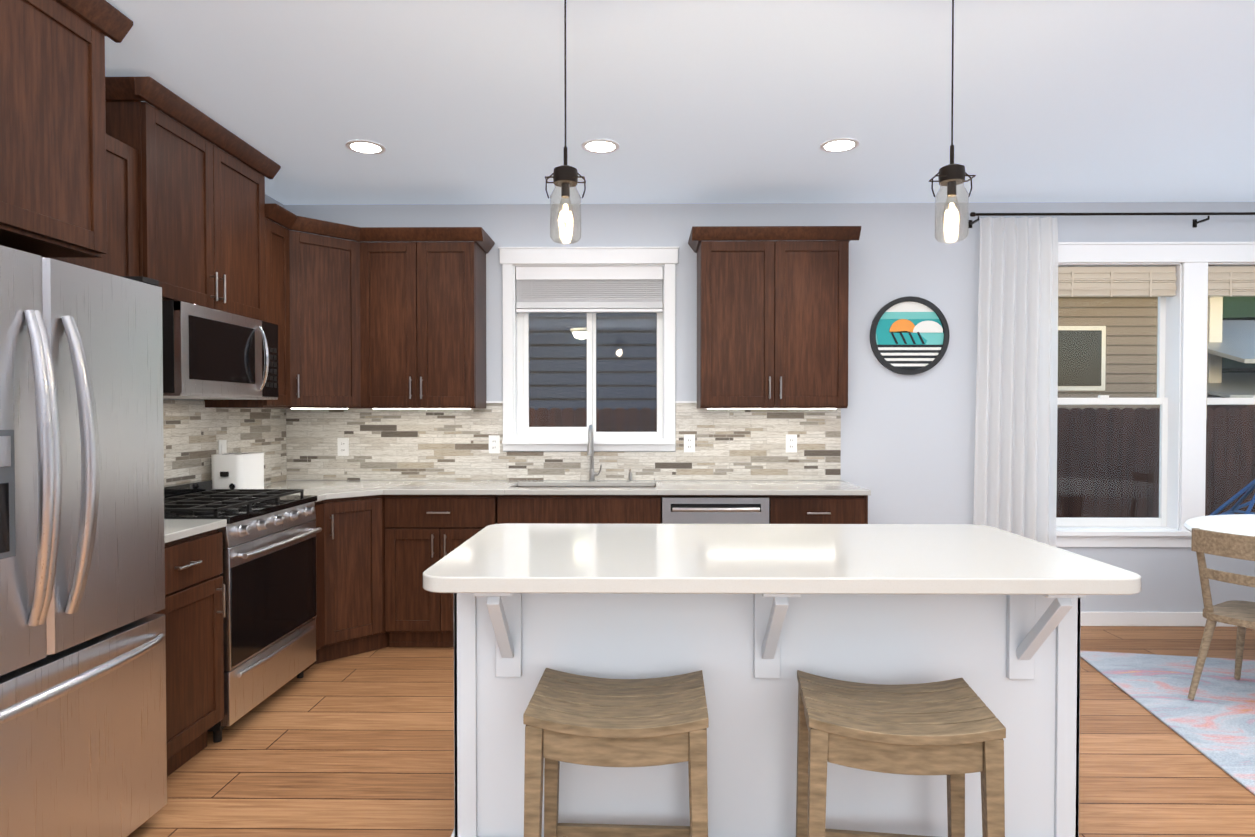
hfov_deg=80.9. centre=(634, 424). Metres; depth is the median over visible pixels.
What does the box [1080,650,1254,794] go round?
area rug
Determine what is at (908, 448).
wall
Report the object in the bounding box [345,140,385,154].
recessed light
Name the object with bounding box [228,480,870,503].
countertop
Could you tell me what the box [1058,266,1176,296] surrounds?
window shade
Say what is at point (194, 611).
base cabinet
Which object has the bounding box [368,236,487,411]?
upper cabinet
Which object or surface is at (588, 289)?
window blind
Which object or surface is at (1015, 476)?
curtain
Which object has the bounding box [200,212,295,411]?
upper cabinet
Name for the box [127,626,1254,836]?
floor
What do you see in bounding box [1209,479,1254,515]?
dome
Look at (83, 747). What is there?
refrigerator
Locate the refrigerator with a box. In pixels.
[0,245,166,836]
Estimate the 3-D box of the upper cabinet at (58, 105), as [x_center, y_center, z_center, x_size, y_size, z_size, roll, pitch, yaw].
[-1.988,-0.902,1.912,0.517,0.725,0.988,0,1,1]
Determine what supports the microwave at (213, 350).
attached to the wall at (268, 199)
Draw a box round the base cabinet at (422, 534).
[392,484,519,647]
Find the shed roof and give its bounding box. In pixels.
[1207,320,1254,409]
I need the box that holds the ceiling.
[105,0,1254,204]
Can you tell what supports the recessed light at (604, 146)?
in the ceiling
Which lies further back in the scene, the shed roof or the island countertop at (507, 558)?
the shed roof
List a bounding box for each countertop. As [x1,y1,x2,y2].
[164,519,226,543]
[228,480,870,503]
[423,523,1140,594]
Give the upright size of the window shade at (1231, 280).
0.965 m
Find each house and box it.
[529,313,656,431]
[1057,296,1222,409]
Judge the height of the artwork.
0.490 m
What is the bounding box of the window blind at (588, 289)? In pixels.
[516,266,662,312]
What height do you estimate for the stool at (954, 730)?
0.614 m
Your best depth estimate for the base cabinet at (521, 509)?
4.12 m
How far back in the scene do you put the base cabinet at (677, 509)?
4.10 m
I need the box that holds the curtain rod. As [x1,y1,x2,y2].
[968,212,1254,227]
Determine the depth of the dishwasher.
4.10 m
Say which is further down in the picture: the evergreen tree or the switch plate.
the switch plate
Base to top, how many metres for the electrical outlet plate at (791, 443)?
0.114 m
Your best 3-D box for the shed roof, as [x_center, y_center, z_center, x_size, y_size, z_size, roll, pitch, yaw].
[12.284,-0.150,12.011,7.600,3.510,3.200,0,1,1]
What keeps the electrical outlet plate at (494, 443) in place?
attached to the wall at (908, 448)
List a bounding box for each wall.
[163,194,283,483]
[284,202,1254,611]
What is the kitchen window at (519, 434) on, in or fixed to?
in the wall at (908, 448)
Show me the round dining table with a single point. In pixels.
(1241, 524)
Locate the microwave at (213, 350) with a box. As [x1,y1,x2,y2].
[162,296,279,399]
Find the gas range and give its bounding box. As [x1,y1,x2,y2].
[164,480,321,742]
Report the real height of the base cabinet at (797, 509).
0.884 m
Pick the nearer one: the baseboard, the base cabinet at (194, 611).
the base cabinet at (194, 611)
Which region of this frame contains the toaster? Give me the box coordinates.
[211,452,263,489]
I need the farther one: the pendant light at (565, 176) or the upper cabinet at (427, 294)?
the upper cabinet at (427, 294)
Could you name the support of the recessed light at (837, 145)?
in the ceiling
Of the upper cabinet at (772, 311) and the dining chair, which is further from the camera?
the upper cabinet at (772, 311)
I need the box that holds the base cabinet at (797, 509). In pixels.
[784,496,867,523]
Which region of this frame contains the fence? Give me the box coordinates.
[529,408,1254,517]
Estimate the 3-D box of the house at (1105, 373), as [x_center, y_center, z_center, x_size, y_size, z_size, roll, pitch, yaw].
[7.478,-0.412,11.451,4.400,4.050,1.020,0,1,1]
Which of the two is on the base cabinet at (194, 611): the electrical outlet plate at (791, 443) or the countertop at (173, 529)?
the countertop at (173, 529)
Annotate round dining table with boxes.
[1183,514,1254,535]
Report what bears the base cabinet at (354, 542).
on the floor
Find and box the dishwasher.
[661,497,768,523]
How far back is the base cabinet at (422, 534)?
4.14 m
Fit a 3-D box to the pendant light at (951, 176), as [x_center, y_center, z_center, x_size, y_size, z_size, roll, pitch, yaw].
[0.956,-0.954,2.210,0.124,0.797,0.124,0,1,1]
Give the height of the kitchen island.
0.884 m
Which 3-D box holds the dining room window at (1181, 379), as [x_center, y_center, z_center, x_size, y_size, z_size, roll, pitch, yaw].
[3.502,-0.184,4.667,2.068,1.905,0.208,0,1,1]
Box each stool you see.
[523,668,708,836]
[796,670,1005,836]
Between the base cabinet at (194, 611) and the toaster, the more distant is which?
the toaster
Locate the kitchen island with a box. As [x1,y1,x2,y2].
[451,595,1085,836]
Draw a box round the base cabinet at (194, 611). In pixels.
[153,528,225,776]
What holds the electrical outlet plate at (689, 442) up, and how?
attached to the wall at (908, 448)
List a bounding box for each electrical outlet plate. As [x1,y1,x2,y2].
[337,438,348,455]
[489,435,499,452]
[684,434,694,451]
[786,434,796,452]
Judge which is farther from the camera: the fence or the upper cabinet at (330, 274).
the fence
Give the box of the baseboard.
[1081,612,1236,626]
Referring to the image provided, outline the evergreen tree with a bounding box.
[1221,296,1254,397]
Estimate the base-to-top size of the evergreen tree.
9.750 m
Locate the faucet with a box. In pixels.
[588,425,603,479]
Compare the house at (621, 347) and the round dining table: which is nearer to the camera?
the round dining table
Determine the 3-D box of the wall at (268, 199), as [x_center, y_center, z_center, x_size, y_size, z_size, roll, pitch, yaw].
[-2.336,-0.004,0.928,0.150,2.660,7.805,0,1,1]
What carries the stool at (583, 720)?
on the floor
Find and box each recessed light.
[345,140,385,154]
[581,139,619,153]
[820,138,859,152]
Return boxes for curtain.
[973,217,1057,546]
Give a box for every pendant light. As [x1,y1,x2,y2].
[545,0,585,243]
[929,0,975,242]
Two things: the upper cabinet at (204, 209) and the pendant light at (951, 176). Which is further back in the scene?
the upper cabinet at (204, 209)
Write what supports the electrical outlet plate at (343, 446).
attached to the wall at (908, 448)
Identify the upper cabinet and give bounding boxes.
[0,0,115,263]
[74,132,139,275]
[116,96,267,315]
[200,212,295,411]
[276,212,379,411]
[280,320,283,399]
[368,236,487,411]
[696,236,851,411]
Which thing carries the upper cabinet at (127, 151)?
attached to the wall at (268, 199)
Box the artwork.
[870,296,949,374]
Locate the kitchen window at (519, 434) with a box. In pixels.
[498,247,678,450]
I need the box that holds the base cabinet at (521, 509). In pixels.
[508,484,663,523]
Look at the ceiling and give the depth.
3.04 m
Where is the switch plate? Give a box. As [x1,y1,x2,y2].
[218,440,226,453]
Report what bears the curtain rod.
attached to the wall at (908, 448)
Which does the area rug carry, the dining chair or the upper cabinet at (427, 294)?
the dining chair
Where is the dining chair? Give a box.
[1188,528,1254,699]
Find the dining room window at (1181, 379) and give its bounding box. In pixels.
[1056,242,1254,546]
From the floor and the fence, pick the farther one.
the fence

